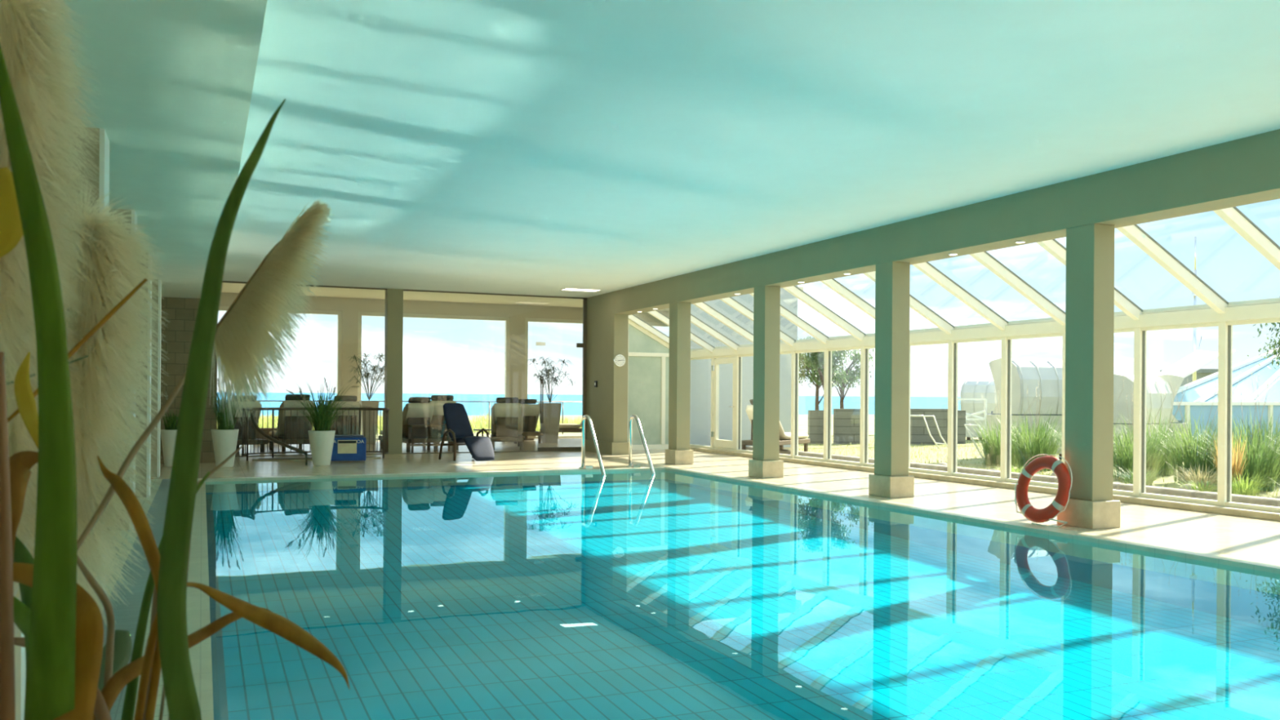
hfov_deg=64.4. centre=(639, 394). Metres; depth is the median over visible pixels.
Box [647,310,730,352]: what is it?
beam
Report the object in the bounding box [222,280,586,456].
window
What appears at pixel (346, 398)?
cushion
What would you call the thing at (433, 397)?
cushion
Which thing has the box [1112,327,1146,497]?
window
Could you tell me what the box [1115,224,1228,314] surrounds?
window
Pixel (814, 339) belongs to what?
beam
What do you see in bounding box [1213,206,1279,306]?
window
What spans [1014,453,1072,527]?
lifebuoy
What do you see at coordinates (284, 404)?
towel
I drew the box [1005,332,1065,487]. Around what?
window
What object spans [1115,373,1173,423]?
hood
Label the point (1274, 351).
tree
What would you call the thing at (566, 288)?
recessed light
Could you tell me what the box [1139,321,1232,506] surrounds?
window
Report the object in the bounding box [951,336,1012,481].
window
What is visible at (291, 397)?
cushion
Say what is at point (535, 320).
window
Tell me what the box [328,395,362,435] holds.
daybed
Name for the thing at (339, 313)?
window
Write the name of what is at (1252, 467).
ornamental grass
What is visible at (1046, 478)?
edging stone
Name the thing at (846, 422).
planter
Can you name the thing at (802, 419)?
terrace
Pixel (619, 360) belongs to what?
wall clock
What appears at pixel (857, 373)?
tree
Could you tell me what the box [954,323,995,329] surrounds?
window
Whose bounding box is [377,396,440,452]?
daybed
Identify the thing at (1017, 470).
grass tuft
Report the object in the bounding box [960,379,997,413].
hood
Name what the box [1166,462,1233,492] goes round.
grass tuft
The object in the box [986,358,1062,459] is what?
beach chair
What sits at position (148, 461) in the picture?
stone pier
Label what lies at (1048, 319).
window
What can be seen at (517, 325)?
wall pier
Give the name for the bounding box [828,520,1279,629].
wall
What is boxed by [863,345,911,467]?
window
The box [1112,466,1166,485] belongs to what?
grass tuft
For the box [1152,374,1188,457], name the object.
beach chair
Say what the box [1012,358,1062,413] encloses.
hood
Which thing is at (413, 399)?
cushion
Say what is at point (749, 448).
edging stone
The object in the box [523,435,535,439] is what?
side table
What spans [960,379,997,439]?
beach chair
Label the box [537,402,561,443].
vase
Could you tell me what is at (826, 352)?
window
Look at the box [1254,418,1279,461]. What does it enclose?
ornamental grass
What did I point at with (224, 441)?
pot
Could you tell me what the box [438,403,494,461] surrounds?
recliner chair
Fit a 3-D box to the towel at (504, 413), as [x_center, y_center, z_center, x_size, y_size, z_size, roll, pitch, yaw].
[-3.095,0.441,23.688,0.620,0.487,0.502,0,0,-8]
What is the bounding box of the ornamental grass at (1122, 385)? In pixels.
[1039,385,1132,457]
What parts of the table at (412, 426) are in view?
leg, leg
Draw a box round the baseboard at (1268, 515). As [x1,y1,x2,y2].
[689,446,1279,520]
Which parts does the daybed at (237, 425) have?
frame, leg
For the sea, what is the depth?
954.60 m
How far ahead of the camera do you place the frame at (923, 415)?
25.83 m
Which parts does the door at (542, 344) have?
pull handle, pull handle, rail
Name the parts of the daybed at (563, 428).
frame, mattress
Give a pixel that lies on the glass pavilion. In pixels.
(1199, 394)
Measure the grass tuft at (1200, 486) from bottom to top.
0.266 m
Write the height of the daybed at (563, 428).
1.109 m
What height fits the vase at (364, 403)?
1.100 m
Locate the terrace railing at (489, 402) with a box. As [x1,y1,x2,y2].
[226,400,582,435]
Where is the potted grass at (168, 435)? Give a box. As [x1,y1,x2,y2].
[160,390,178,466]
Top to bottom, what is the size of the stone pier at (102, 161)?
3.000 m
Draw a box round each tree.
[797,336,852,389]
[799,350,853,410]
[831,348,875,408]
[1247,297,1279,369]
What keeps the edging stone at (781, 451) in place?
on the ground at (1159, 482)
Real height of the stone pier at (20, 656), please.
3.000 m
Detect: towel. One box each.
[231,401,261,423]
[281,400,313,423]
[331,401,359,422]
[403,403,435,424]
[429,400,456,415]
[493,403,520,423]
[520,404,539,421]
[745,404,753,422]
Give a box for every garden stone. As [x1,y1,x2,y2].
[937,462,947,465]
[1178,484,1198,489]
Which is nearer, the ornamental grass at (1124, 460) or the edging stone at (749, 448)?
the ornamental grass at (1124, 460)
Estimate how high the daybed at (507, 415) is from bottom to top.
1.214 m
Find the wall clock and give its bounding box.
[613,354,625,366]
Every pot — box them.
[160,429,176,466]
[210,429,239,467]
[307,430,335,466]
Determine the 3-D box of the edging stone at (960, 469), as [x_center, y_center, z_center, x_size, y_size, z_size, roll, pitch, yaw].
[5.756,1.457,17.473,0.220,0.360,1.170,0,0,-23]
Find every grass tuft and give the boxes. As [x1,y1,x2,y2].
[992,464,1041,472]
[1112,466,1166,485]
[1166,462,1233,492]
[1166,477,1217,492]
[1201,469,1279,496]
[1207,430,1249,483]
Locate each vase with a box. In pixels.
[359,400,378,444]
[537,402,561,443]
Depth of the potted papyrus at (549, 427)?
27.05 m
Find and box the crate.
[330,435,366,461]
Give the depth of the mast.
35.97 m
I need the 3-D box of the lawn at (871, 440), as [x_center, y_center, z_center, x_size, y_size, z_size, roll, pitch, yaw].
[23.835,1.630,37.907,46.200,0.250,6.450,0,0,-23]
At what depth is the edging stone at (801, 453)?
21.99 m
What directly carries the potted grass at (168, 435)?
on the floor at (1257, 539)
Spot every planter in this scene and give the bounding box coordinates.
[833,408,860,444]
[910,408,947,444]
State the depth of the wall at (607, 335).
22.13 m
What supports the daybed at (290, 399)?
on the floor at (1257, 539)
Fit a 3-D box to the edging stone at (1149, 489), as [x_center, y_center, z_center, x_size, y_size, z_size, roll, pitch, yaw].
[7.205,1.467,14.112,0.220,0.360,1.170,0,0,-23]
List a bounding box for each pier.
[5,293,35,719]
[55,126,109,588]
[106,208,137,530]
[135,253,151,497]
[151,279,161,477]
[341,311,358,401]
[384,288,403,453]
[509,317,525,399]
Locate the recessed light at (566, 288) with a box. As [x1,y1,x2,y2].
[560,287,601,291]
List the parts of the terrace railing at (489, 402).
rail, post, post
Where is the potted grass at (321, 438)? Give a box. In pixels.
[277,377,364,466]
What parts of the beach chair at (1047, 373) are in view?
panel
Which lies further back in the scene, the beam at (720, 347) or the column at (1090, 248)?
the beam at (720, 347)
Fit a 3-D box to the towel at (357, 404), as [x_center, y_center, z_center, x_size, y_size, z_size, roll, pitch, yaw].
[-6.848,0.402,23.609,0.620,0.495,0.491,0,0,-18]
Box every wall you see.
[160,297,217,463]
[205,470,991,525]
[585,313,629,454]
[689,284,797,447]
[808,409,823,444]
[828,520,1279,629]
[957,410,965,444]
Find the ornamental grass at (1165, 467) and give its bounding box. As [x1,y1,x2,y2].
[1114,382,1197,475]
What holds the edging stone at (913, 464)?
on the ground at (1159, 482)
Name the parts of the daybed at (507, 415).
frame, backrest, leg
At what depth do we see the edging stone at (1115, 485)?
14.69 m
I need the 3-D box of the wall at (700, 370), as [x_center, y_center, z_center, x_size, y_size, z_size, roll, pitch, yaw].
[1.347,-0.741,27.964,3.000,4.100,6.300,0,0,-23]
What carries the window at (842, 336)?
in the wall
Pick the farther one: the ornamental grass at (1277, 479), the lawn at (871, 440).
the lawn at (871, 440)
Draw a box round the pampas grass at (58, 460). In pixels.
[0,0,350,719]
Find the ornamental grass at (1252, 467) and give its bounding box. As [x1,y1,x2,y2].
[1184,371,1279,492]
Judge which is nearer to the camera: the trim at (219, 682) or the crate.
the trim at (219, 682)
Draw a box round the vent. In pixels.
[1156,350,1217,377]
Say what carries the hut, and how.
on the lawn at (871, 440)
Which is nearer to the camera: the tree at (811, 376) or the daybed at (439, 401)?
the daybed at (439, 401)
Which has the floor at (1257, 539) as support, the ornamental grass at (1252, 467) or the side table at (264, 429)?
the side table at (264, 429)
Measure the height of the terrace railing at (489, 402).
1.087 m
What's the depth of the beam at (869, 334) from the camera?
17.51 m
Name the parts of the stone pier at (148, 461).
edge panel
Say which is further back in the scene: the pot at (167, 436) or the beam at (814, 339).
the beam at (814, 339)
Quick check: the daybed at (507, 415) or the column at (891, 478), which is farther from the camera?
the daybed at (507, 415)
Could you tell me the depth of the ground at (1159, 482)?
22.31 m
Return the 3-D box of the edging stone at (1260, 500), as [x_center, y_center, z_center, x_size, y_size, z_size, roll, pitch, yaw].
[7.687,1.470,12.992,0.220,0.360,1.170,0,0,-23]
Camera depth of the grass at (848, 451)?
22.62 m
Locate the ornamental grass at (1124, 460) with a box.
[1112,386,1188,480]
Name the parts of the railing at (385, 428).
post, post, curved handrail, post, rail, rail, post, post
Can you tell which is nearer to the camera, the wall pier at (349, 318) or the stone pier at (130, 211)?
the stone pier at (130, 211)
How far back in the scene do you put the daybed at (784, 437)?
22.63 m
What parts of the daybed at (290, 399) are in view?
leg, mattress, leg, frame, backrest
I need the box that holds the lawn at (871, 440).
[798,435,986,448]
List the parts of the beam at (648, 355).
pane, pane, pane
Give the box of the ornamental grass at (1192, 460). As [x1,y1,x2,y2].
[1146,370,1251,485]
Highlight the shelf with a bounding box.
[410,443,448,446]
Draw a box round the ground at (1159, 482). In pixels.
[798,445,1279,498]
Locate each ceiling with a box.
[40,0,267,298]
[221,282,803,311]
[222,0,1279,297]
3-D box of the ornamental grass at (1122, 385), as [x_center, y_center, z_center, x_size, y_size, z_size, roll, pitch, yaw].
[8.018,0.563,18.044,1.933,1.699,1.825,0,0,-23]
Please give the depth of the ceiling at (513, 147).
8.08 m
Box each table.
[256,427,276,443]
[407,424,453,453]
[473,429,492,435]
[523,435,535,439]
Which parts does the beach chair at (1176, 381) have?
panel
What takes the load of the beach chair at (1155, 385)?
on the ground at (1159, 482)
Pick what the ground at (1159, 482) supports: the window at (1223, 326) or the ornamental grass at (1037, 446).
the ornamental grass at (1037, 446)
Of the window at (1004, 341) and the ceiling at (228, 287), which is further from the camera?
the ceiling at (228, 287)
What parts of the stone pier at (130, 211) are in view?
edge panel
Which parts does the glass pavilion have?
wall post, roof pane, wall post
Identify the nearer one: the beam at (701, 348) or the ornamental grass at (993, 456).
the ornamental grass at (993, 456)
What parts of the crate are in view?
lid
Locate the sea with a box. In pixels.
[217,392,960,416]
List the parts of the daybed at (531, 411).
frame, backrest, leg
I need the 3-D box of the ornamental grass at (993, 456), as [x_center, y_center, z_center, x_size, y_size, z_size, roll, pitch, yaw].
[7.128,0.626,20.076,1.924,1.563,1.912,0,0,-23]
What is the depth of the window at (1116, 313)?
13.12 m
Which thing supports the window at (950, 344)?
in the wall at (700, 370)
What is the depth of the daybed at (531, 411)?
26.75 m
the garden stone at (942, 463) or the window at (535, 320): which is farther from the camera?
the window at (535, 320)
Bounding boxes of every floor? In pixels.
[97,438,1279,719]
[213,515,1279,719]
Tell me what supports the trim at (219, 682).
attached to the wall at (1258, 607)
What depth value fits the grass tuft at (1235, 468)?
14.32 m
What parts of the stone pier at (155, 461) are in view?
edge panel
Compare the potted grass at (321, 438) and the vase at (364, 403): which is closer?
the potted grass at (321, 438)
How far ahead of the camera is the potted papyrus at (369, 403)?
25.86 m
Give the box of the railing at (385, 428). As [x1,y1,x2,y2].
[241,407,389,465]
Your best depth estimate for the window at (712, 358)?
23.11 m
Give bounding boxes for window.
[218,306,342,395]
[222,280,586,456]
[357,311,509,440]
[524,317,669,438]
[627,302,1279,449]
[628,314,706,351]
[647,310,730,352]
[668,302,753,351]
[689,356,714,448]
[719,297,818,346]
[737,354,753,453]
[749,293,854,343]
[779,351,799,457]
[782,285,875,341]
[793,348,831,462]
[820,271,954,334]
[826,346,869,466]
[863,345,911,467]
[908,340,958,475]
[911,262,1056,330]
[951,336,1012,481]
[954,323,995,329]
[969,239,1142,325]
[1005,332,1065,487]
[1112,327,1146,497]
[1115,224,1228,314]
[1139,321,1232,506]
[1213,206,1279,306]
[1225,318,1279,512]
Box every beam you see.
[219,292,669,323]
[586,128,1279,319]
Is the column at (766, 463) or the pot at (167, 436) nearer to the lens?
the column at (766, 463)
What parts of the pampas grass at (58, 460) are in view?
stem, dark green blade, dark green blade, green blade, stem, ochre blade, stem, stem, stem, cut blade, ochre blade, stem, green blade, tan blade, orange brown blade, stem, green blade, green blade, stem, ochre blade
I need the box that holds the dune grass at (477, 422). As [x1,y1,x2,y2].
[217,408,582,435]
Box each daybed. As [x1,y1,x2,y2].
[231,395,266,452]
[267,394,315,453]
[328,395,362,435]
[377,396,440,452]
[422,395,458,449]
[490,397,524,450]
[514,399,542,443]
[539,422,582,432]
[741,399,809,451]
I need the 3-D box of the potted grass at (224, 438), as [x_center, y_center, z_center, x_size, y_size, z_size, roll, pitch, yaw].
[-7.168,0.387,17.631,0.715,1.732,0.716,0,0,-23]
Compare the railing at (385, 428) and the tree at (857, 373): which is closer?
the railing at (385, 428)
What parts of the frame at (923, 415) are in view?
tube leg, tube leg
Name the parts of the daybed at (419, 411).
leg, mattress, leg, frame, backrest, leg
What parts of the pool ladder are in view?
grab rail, grab rail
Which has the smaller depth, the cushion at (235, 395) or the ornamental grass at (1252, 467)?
the ornamental grass at (1252, 467)
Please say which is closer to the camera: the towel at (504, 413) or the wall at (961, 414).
the towel at (504, 413)
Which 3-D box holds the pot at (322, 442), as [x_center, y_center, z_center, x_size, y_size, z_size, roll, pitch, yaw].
[-5.686,0.953,18.150,0.470,0.620,0.470,0,0,-23]
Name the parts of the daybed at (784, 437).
leg, frame, backrest, mattress, leg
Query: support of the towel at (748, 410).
hanging from the daybed at (784, 437)
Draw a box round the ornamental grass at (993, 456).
[961,386,1039,466]
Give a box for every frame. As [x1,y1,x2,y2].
[910,414,947,448]
[964,423,991,461]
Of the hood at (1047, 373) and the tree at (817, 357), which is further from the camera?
the tree at (817, 357)
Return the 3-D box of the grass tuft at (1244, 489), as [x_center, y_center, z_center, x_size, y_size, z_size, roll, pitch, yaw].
[8.262,1.201,13.910,1.062,0.426,0.991,0,0,-23]
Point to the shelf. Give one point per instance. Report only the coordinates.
(412, 444)
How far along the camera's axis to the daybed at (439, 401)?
23.57 m
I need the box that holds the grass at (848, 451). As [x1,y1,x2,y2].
[787,437,1278,497]
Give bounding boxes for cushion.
[232,395,257,401]
[284,394,310,399]
[333,395,357,401]
[408,396,431,403]
[431,395,453,400]
[496,397,518,403]
[518,399,537,404]
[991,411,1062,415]
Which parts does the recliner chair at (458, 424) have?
armrest, backrest, seat, armrest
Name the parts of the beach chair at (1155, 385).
panel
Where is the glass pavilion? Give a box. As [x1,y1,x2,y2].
[1156,347,1279,454]
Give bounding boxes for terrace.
[260,414,874,440]
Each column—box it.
[665,302,693,464]
[748,285,783,478]
[868,261,914,497]
[1057,223,1120,528]
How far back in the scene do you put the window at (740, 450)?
22.02 m
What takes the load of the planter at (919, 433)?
on the lawn at (871, 440)
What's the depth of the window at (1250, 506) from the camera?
11.52 m
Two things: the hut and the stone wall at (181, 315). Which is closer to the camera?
the stone wall at (181, 315)
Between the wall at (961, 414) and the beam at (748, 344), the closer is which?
the beam at (748, 344)
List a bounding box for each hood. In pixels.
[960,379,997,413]
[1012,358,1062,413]
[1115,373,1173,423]
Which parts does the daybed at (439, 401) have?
frame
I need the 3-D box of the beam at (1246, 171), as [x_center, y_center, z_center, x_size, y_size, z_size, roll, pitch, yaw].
[3.918,-2.098,12.000,0.430,0.787,24.950,0,0,-23]
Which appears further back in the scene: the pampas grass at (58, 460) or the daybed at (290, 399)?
the daybed at (290, 399)
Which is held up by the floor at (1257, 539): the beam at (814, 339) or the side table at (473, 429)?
the side table at (473, 429)
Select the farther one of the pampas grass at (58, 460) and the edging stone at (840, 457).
the edging stone at (840, 457)
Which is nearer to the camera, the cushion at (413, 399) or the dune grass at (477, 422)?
the cushion at (413, 399)
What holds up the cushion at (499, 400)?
on the daybed at (507, 415)
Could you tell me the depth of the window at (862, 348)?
17.85 m
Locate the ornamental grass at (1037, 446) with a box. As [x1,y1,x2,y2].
[990,383,1062,471]
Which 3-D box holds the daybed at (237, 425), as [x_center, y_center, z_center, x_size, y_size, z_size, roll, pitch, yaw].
[-8.756,0.627,21.948,1.234,1.232,2.075,0,0,-23]
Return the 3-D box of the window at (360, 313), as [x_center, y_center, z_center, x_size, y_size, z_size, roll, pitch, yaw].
[-5.741,-0.487,28.477,4.250,3.500,0.150,0,0,-23]
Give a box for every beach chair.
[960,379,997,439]
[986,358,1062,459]
[1113,373,1173,455]
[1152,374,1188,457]
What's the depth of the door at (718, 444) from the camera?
22.25 m
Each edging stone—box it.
[746,446,752,450]
[779,448,799,454]
[798,451,832,457]
[831,454,859,462]
[868,457,874,463]
[910,462,947,471]
[957,466,1000,476]
[996,471,1057,482]
[1053,477,1124,489]
[1119,484,1199,497]
[1195,491,1279,506]
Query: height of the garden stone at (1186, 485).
0.183 m
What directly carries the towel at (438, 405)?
hanging from the daybed at (439, 401)
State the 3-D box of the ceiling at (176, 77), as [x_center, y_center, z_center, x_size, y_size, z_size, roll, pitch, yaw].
[-4.285,-2.136,7.512,2.450,0.817,23.200,0,0,-23]
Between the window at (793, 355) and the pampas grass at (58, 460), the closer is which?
the pampas grass at (58, 460)
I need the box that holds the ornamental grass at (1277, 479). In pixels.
[1207,368,1279,485]
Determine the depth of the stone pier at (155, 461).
15.41 m
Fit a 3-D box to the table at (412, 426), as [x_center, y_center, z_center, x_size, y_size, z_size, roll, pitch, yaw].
[-4.642,0.970,22.557,0.960,0.600,0.500,0,0,-23]
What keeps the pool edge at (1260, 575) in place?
on the wall at (1258, 607)
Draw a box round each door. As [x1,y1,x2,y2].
[535,342,585,451]
[711,355,742,451]
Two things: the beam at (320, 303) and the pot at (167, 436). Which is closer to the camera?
the pot at (167, 436)
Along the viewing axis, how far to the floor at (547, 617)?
7.50 m
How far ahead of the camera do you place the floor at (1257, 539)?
15.05 m
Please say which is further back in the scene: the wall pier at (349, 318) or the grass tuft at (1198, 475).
the wall pier at (349, 318)
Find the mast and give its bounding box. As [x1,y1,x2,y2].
[1191,236,1202,382]
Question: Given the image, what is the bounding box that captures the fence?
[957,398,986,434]
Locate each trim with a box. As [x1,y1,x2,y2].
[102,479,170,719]
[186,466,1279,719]
[206,524,228,719]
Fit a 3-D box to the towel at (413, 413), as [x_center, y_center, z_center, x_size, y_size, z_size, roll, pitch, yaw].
[-4.976,0.429,22.722,0.620,0.487,0.502,0,0,-33]
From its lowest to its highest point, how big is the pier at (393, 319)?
3.517 m
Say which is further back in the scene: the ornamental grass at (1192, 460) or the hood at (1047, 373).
the hood at (1047, 373)
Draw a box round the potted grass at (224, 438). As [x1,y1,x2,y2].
[207,375,244,467]
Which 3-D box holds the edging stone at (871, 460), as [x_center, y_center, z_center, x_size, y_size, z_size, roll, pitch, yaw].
[4.790,1.451,19.714,0.220,0.360,1.170,0,0,-23]
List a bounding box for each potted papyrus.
[347,352,384,444]
[524,356,578,443]
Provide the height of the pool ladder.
1.035 m
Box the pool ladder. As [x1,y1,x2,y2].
[578,414,654,475]
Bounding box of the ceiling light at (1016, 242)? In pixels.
[1015,240,1025,243]
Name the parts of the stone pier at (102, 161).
edge panel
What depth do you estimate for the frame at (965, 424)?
20.68 m
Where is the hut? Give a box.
[1160,368,1217,386]
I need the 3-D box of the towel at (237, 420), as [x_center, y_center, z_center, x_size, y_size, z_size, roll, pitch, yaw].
[-8.424,0.391,21.530,0.620,0.495,0.491,0,0,-38]
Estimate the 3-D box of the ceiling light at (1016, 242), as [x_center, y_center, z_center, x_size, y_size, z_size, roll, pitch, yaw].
[4.227,-1.696,11.290,0.104,0.014,0.104,0,0,-23]
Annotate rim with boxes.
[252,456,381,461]

